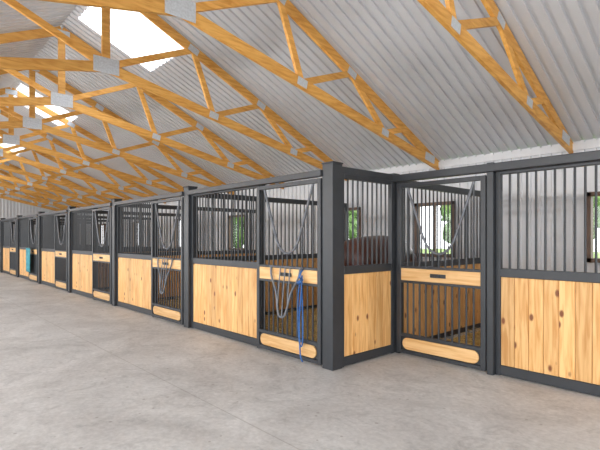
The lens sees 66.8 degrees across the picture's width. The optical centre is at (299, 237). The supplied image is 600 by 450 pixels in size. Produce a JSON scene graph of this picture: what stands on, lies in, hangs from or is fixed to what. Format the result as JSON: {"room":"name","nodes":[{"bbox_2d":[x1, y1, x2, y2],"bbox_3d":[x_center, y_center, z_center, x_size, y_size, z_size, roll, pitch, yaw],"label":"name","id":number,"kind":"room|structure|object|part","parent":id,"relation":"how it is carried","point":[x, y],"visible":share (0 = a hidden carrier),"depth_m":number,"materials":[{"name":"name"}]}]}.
{"room":"farm building","nodes":[
{"label":"farm building","id":0,"kind":"room"},
{"bbox_2d":[0,182,64,241],"bbox_3d":[-16.801,-1.127,21.876,10.440,5.354,0.030,0,0,-42],"label":"wall","id":1,"kind":"structure","parent":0,"point":[8,208],"depth_m":23.76,"materials":[{"name":"grey metal"}]},
{"bbox_2d":[0,272,599,449],"bbox_3d":[-5.995,1.525,10.030,10.440,0.150,32.100,0,0,-42],"label":"floor","id":2,"kind":"structure","parent":0,"point":[78,372],"depth_m":4.14,"materials":[{"name":"concrete"}]},
{"bbox_2d":[0,218,62,272],"bbox_3d":[-12.223,0.306,21.611,3.958,2.288,3.303,0,0,-42],"label":"stall","id":3,"kind":"object","parent":2,"relation":"on","point":[1,223],"visible":0.06,"depth_m":19.13,"materials":[{"name":"grey metal"}]},
{"bbox_2d":[0,215,90,276],"bbox_3d":[-10.073,0.306,19.254,3.958,2.288,3.303,0,0,-42],"label":"stall","id":4,"kind":"object","parent":2,"relation":"on","point":[10,247],"visible":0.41,"depth_m":17.70,"materials":[{"name":"grey metal"}]},
{"bbox_2d":[17,211,108,283],"bbox_3d":[-7.923,0.306,16.898,3.958,2.288,3.303,0,0,-42],"label":"stall","id":5,"kind":"object","parent":2,"relation":"on","point":[25,222],"visible":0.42,"depth_m":15.34,"materials":[{"name":"grey metal"}]},
{"bbox_2d":[26,247,30,271],"bbox_3d":[-8.923,0.709,14.939,0.060,0.802,0.700,0,0,-42],"label":"blanket","id":6,"kind":"object","parent":5,"relation":"hanging from","point":[27,248],"visible":1,"depth_m":14.90,"materials":[{"name":"teal fabric"}]},
{"bbox_2d":[38,206,150,292],"bbox_3d":[-5.773,0.306,14.541,3.958,2.288,3.303,0,0,-42],"label":"stall","id":7,"kind":"object","parent":2,"relation":"on","point":[55,256],"visible":0.42,"depth_m":13.05,"materials":[{"name":"grey metal"}]},
{"bbox_2d":[68,199,180,305],"bbox_3d":[-3.623,0.306,12.184,3.958,2.288,3.303,0,0,-42],"label":"stall","id":8,"kind":"object","parent":2,"relation":"on","point":[93,271],"visible":0.49,"depth_m":11.08,"materials":[{"name":"grey metal"}]},
{"bbox_2d":[113,186,254,327],"bbox_3d":[-1.495,0.306,9.808,4.016,2.288,3.303,0,0,-42],"label":"stall","id":9,"kind":"object","parent":2,"relation":"on","point":[154,283],"visible":0.34,"depth_m":8.53,"materials":[{"name":"grey metal"}]},
{"bbox_2d":[158,296,180,308],"bbox_3d":[-1.420,1.376,9.918,3.630,0.140,3.030,0,0,-42],"label":"bedding","id":10,"kind":"object","parent":9,"relation":"on","point":[173,296],"depth_m":9.75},
{"bbox_2d":[187,161,346,370],"bbox_3d":[0.654,0.308,7.453,4.013,2.284,3.299,0,0,-42],"label":"stall","id":11,"kind":"object","parent":2,"relation":"on","point":[239,298],"visible":0.64,"depth_m":6.07,"materials":[{"name":"beige wood"}]},
{"bbox_3d":[0.660,0.306,7.456,3.915,2.288,3.303,0,0,-42],"label":"steel frame","id":12,"kind":"part","parent":11,"relation":"part of","materials":[{"name":"black metal"}]},
{"bbox_2d":[266,307,316,340],"bbox_3d":[0.719,1.376,7.552,3.659,0.139,3.030,0,0,-42],"label":"bedding","id":13,"kind":"object","parent":11,"relation":"on","point":[315,309],"depth_m":7.33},
{"bbox_2d":[297,269,303,361],"bbox_3d":[0.004,0.892,5.239,0.077,1.064,0.099,0,0,-42],"label":"lead rope","id":14,"kind":"object","parent":11,"relation":"hanging from","point":[300,281],"visible":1,"depth_m":5.22,"materials":[{"name":"blue fabric"}]},
{"bbox_2d":[342,166,397,366],"bbox_3d":[0.840,0.315,5.486,1.105,2.270,0.105,0,0,-42],"label":"panel","id":15,"kind":"object","parent":2,"relation":"on","point":[368,291],"visible":0.94,"depth_m":5.42,"materials":[{"name":"brown wood"}]},
{"bbox_2d":[344,235,418,265],"bbox_3d":[1.272,0.678,7.168,0.681,1.526,2.692,0,0,44],"label":"horse","id":16,"kind":"object","parent":2,"relation":"on","point":[365,237],"depth_m":6.53},
{"bbox_2d":[404,181,479,338],"bbox_3d":[2.217,0.345,6.732,2.590,2.210,0.050,0,0,-42],"label":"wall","id":17,"kind":"structure","parent":2,"relation":"on","point":[439,188],"depth_m":6.67,"materials":[{"name":"black metal"}]},
{"bbox_2d":[404,264,479,336],"bbox_3d":[2.217,0.890,6.732,2.487,0.960,0.036,0,0,-42],"label":"boards","id":18,"kind":"object","parent":17,"relation":"attached to","point":[469,266],"visible":0.41,"depth_m":6.52,"materials":[{"name":"brown wood"}]},
{"bbox_2d":[404,188,479,261],"bbox_3d":[2.217,-0.175,6.732,2.311,0.990,0.023,0,0,-42],"label":"bars","id":19,"kind":"object","parent":17,"relation":"attached to","point":[404,188],"visible":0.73,"depth_m":6.69,"materials":[{"name":"grey metal"}]},
{"bbox_2d":[392,150,599,396],"bbox_3d":[3.266,0.325,5.477,2.818,2.250,3.190,0,0,-42],"label":"stall","id":20,"kind":"object","parent":2,"relation":"on","point":[538,326],"visible":1,"depth_m":4.71,"materials":[{"name":"grey metal"}]},
{"bbox_2d":[440,328,479,345],"bbox_3d":[3.341,1.375,5.545,2.490,0.141,3.030,0,0,-42],"label":"bedding","id":21,"kind":"object","parent":20,"relation":"on","point":[477,333],"depth_m":6.22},
{"bbox_2d":[0,0,599,206],"bbox_3d":[-5.995,-2.566,10.030,11.040,2.553,32.500,0,0,-42],"label":"ceiling","id":22,"kind":"structure","parent":0,"point":[447,99],"depth_m":7.16,"materials":[{"name":"white metal"}]},
{"bbox_2d":[0,137,23,153],"bbox_3d":[-10.784,-3.486,16.422,1.340,0.642,1.500,0,0,-42],"label":"skylight panel","id":23,"kind":"object","parent":22,"relation":"attached to","point":[2,145],"visible":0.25,"depth_m":16.69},
{"bbox_2d":[14,84,76,125],"bbox_3d":[-6.808,-3.486,12.063,1.340,0.642,1.500,0,0,-42],"label":"skylight panel","id":24,"kind":"object","parent":22,"relation":"attached to","point":[22,88],"visible":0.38,"depth_m":11.97,"materials":[{"name":"white plastic"}]},
{"bbox_2d":[79,6,183,70],"bbox_3d":[-2.845,-3.486,7.719,1.340,0.642,1.400,0,0,-42],"label":"skylight panel","id":25,"kind":"object","parent":22,"relation":"attached to","point":[131,32],"visible":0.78,"depth_m":7.72,"materials":[{"name":"white plastic"}]},
{"bbox_2d":[83,138,599,272],"bbox_3d":[-2.160,0.060,13.527,0.060,2.980,32.100,0,0,-42],"label":"wall","id":26,"kind":"structure","parent":0,"point":[301,192],"depth_m":7.46,"materials":[{"name":"grey metal"}]},
{"bbox_2d":[98,224,105,245],"bbox_3d":[-9.255,-0.155,21.335,0.120,1.010,0.900,0,0,-42],"label":"window","id":27,"kind":"structure","parent":26,"relation":"in","point":[98,224],"depth_m":21.32,"materials":[{"name":"brown wood"}]},
{"bbox_2d":[175,219,180,247],"bbox_3d":[-4.066,-0.155,15.646,0.120,1.010,0.900,0,0,-42],"label":"window","id":28,"kind":"structure","parent":26,"relation":"in","point":[177,219],"depth_m":15.91,"materials":[{"name":"brown wood"}]},
{"bbox_2d":[229,215,243,249],"bbox_3d":[-1.775,-0.155,13.134,0.120,1.010,0.900,0,0,-42],"label":"window","id":29,"kind":"structure","parent":26,"relation":"in","point":[230,215],"depth_m":13.39,"materials":[{"name":"brown wood"}]},
{"bbox_2d":[349,207,360,236],"bbox_3d":[1.042,-0.155,10.046,0.120,1.010,0.820,0,0,-42],"label":"window","id":30,"kind":"structure","parent":26,"relation":"in","point":[355,208],"depth_m":9.72,"materials":[{"name":"brown wood"}]},
{"bbox_2d":[414,201,453,257],"bbox_3d":[2.504,-0.155,8.443,0.120,1.010,0.820,0,0,-42],"label":"window","id":31,"kind":"structure","parent":26,"relation":"in","point":[431,203],"depth_m":8.43,"materials":[{"name":"brown wood"}]},
{"bbox_2d":[587,191,599,262],"bbox_3d":[4.479,-0.155,6.278,0.120,1.010,0.900,0,0,-42],"label":"window","id":32,"kind":"structure","parent":26,"relation":"in","point":[590,195],"depth_m":6.55,"materials":[{"name":"brown wood"}]},
{"bbox_3d":[-9.833,0.070,6.529,0.150,2.960,32.100,0,0,-42],"label":"wall","id":33,"kind":"structure","parent":0,"visible":0},
{"bbox_2d":[0,180,67,212],"bbox_3d":[-16.117,-2.506,21.127,10.458,2.521,0.060,0,0,-42],"label":"roof truss","id":34,"kind":"object","parent":33,"relation":"attached to","point":[5,182],"visible":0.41,"depth_m":23.27,"materials":[{"name":"brown wood"}]},
{"bbox_2d":[0,170,78,208],"bbox_3d":[-14.634,-2.506,19.501,10.458,2.521,0.060,0,0,-42],"label":"roof truss","id":35,"kind":"object","parent":33,"relation":"attached to","point":[46,201],"visible":0.56,"depth_m":21.43,"materials":[{"name":"brown wood"}]},
{"bbox_2d":[0,159,98,208],"bbox_3d":[-13.152,-2.506,17.876,10.458,2.521,0.060,0,0,-42],"label":"roof truss","id":36,"kind":"object","parent":33,"relation":"attached to","point":[59,198],"visible":0.67,"depth_m":19.77,"materials":[{"name":"brown wood"}]},
{"bbox_2d":[0,146,111,206],"bbox_3d":[-11.669,-2.506,16.250,10.458,2.521,0.060,0,0,-42],"label":"roof truss","id":37,"kind":"object","parent":33,"relation":"attached to","point":[28,183],"visible":0.62,"depth_m":17.96,"materials":[{"name":"brown wood"}]},
{"bbox_2d":[0,129,132,200],"bbox_3d":[-10.187,-2.506,14.625,10.458,2.521,0.060,0,0,-42],"label":"roof truss","id":38,"kind":"object","parent":33,"relation":"attached to","point":[95,191],"visible":0.59,"depth_m":16.09,"materials":[{"name":"brown wood"}]},
{"bbox_2d":[0,109,165,203],"bbox_3d":[-8.704,-2.506,13.000,10.458,2.521,0.060,0,0,-42],"label":"roof truss","id":39,"kind":"object","parent":33,"relation":"attached to","point":[51,139],"visible":0.67,"depth_m":14.28,"materials":[{"name":"brown wood"}]},
{"bbox_2d":[0,87,183,192],"bbox_3d":[-7.221,-2.506,11.374,10.458,2.521,0.060,0,0,-42],"label":"roof truss","id":40,"kind":"object","parent":33,"relation":"attached to","point":[10,138],"visible":0.76,"depth_m":12.43,"materials":[{"name":"brown wood"}]},
{"bbox_2d":[0,69,233,194],"bbox_3d":[-5.739,-2.506,9.749,10.458,2.521,0.060,0,0,-42],"label":"roof truss","id":41,"kind":"object","parent":33,"relation":"attached to","point":[31,122],"visible":0.74,"depth_m":10.68,"materials":[{"name":"brown wood"}]},
{"bbox_2d":[0,26,283,188],"bbox_3d":[-4.256,-2.506,8.123,10.458,2.521,0.060,0,0,-42],"label":"roof truss","id":42,"kind":"object","parent":33,"relation":"attached to","point":[60,99],"visible":0.75,"depth_m":8.78,"materials":[{"name":"brown wood"}]},
{"bbox_2d":[0,0,346,180],"bbox_3d":[-2.774,-2.506,6.498,10.458,2.521,0.060,0,0,-42],"label":"roof truss","id":43,"kind":"object","parent":33,"relation":"attached to","point":[103,64],"visible":0.85,"depth_m":7.14,"materials":[{"name":"brown wood"}]},
{"bbox_2d":[40,0,439,169],"bbox_3d":[-1.291,-2.506,4.873,10.458,2.521,0.060,0,0,-42],"label":"roof truss","id":44,"kind":"object","parent":33,"relation":"attached to","point":[186,11],"visible":0.98,"depth_m":5.95,"materials":[{"name":"brown wood"}]},
{"bbox_2d":[417,0,573,153],"bbox_3d":[0.192,-2.506,3.247,10.458,2.521,0.060,0,0,-42],"label":"roof truss","id":45,"kind":"object","parent":33,"relation":"attached to","point":[446,17],"visible":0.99,"depth_m":5.19,"materials":[{"name":"brown wood"}]},
{"label":"outside","id":46,"kind":"structure","parent":0,"visible":0},
{"bbox_2d":[422,248,599,257],"bbox_3d":[0.973,1.650,21.191,90.000,0.200,90.000,0,0,-42],"label":"ground","id":47,"kind":"structure","parent":46,"point":[423,249],"depth_m":52.25,"materials":[{"name":"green plant"}]},
{"bbox_2d":[236,217,243,247],"bbox_3d":[-7.250,-1.019,55.473,4.626,5.158,4.380,0,0,-42],"label":"tree","id":48,"kind":"object","parent":47,"relation":"on","point":[236,217],"visible":0.16,"depth_m":53.44,"materials":[{"name":"green plant"}]},
{"bbox_2d":[349,210,356,238],"bbox_3d":[6.535,-1.079,49.155,4.018,5.279,3.659,0,0,10],"label":"tree","id":49,"kind":"object","parent":47,"relation":"on","point":[350,212],"visible":0.07,"depth_m":47.97,"materials":[{"name":"green plant"}]},
{"bbox_2d":[350,220,356,237],"bbox_3d":[6.989,-1.413,40.121,3.869,5.942,4.902,0,0,-42],"label":"tree","id":50,"kind":"object","parent":47,"relation":"on","point":[355,221],"visible":0.02,"depth_m":40.16,"materials":[{"name":"green plant"}]},
{"bbox_2d":[439,205,450,243],"bbox_3d":[13.692,-0.951,37.021,3.441,5.022,5.040,0,0,-42],"label":"tree","id":51,"kind":"object","parent":47,"relation":"on","point":[442,205],"visible":0.04,"depth_m":37.21,"materials":[{"name":"green plant"}]},
{"bbox_2d":[593,196,599,239],"bbox_3d":[20.739,-1.703,33.539,3.614,6.523,4.155,0,0,-42],"label":"tree","id":52,"kind":"object","parent":47,"relation":"on","point":[598,196],"visible":0.06,"depth_m":31.75,"materials":[{"name":"green plant"}]}
]}

